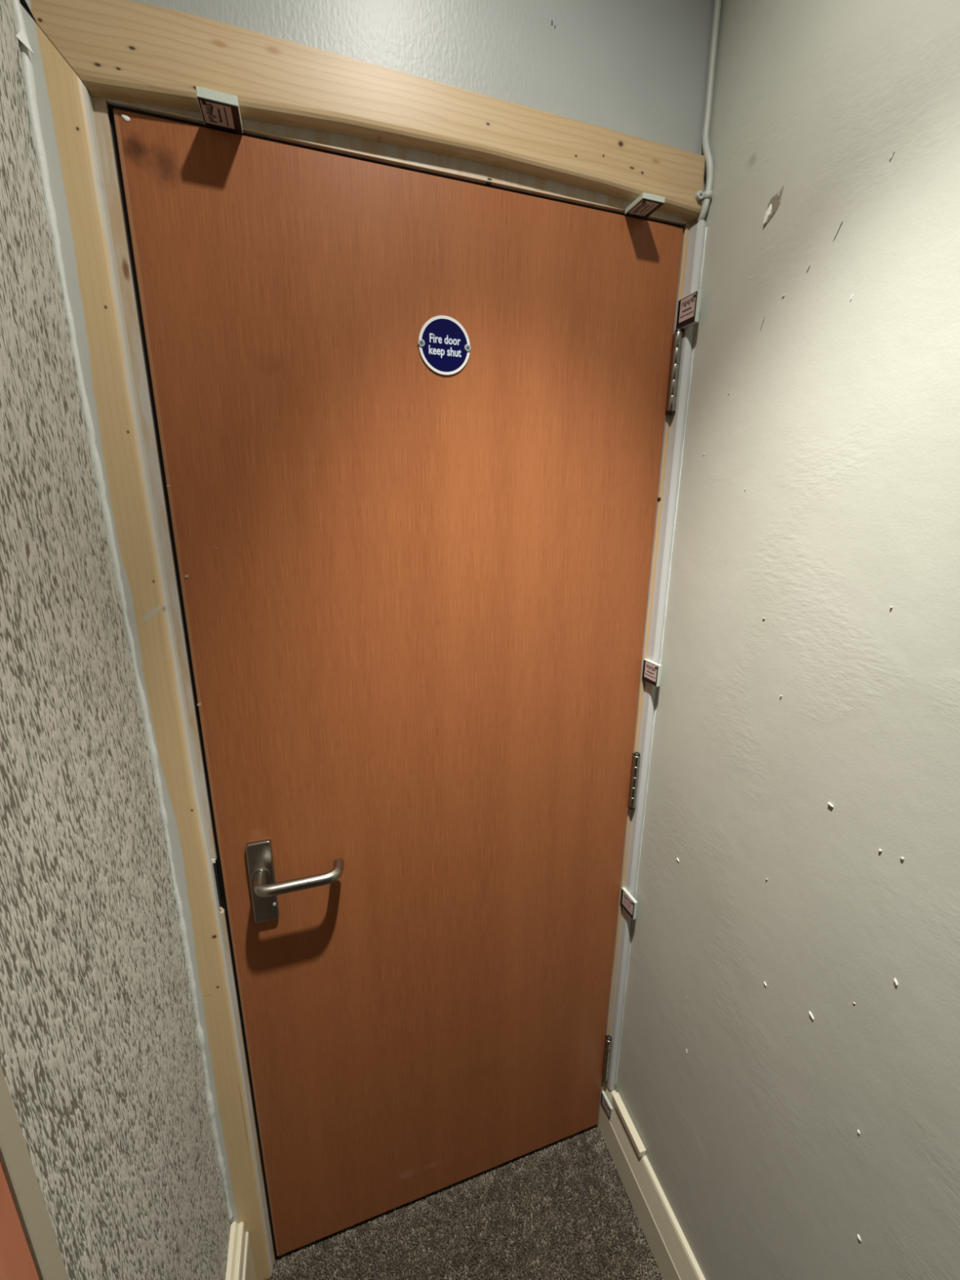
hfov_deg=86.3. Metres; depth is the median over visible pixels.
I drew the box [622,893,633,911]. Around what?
print
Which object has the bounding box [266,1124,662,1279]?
floor
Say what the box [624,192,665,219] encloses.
sample
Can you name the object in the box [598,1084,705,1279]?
baseboard
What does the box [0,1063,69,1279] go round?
trim
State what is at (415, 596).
door
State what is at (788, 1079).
wall
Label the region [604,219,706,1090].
trim
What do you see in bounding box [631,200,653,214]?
print
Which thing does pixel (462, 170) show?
trim
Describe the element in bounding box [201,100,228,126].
print
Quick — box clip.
[695,189,712,200]
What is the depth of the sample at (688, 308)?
0.82 m
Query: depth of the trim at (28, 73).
0.64 m
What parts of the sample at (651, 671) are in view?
label panel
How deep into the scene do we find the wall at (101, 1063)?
0.52 m
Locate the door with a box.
[113,108,683,1256]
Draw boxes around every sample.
[195,86,243,133]
[600,1090,613,1119]
[620,887,637,919]
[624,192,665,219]
[641,658,662,686]
[675,289,702,328]
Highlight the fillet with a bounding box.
[612,1092,646,1157]
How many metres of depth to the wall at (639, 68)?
0.69 m
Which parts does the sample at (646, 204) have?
label panel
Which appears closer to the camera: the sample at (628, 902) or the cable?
the cable
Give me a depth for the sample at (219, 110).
0.57 m
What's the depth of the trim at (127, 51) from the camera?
0.62 m
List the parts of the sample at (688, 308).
label panel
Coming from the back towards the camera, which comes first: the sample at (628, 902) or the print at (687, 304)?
the sample at (628, 902)
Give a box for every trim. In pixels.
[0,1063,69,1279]
[12,0,233,1222]
[20,4,273,1279]
[25,0,705,221]
[89,94,698,1262]
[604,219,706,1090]
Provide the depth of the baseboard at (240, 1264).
0.98 m
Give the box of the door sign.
[417,315,471,375]
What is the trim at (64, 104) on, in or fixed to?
attached to the wall at (639, 68)
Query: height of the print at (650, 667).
0.023 m
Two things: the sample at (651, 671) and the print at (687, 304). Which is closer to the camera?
the print at (687, 304)
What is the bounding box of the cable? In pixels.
[697,0,721,222]
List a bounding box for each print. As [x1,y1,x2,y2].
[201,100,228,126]
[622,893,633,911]
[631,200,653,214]
[644,664,657,679]
[680,293,695,318]
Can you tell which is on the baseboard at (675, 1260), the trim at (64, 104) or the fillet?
the fillet
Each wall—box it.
[0,0,231,1279]
[20,0,714,155]
[614,0,959,1279]
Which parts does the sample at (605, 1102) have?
label panel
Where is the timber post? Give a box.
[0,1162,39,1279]
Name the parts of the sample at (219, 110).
label panel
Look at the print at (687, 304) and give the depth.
0.82 m
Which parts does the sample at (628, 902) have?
label panel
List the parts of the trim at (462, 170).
strike plate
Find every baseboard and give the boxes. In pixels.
[225,1221,256,1279]
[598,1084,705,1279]
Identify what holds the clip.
attached to the wall at (639, 68)
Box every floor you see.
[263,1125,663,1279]
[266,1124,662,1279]

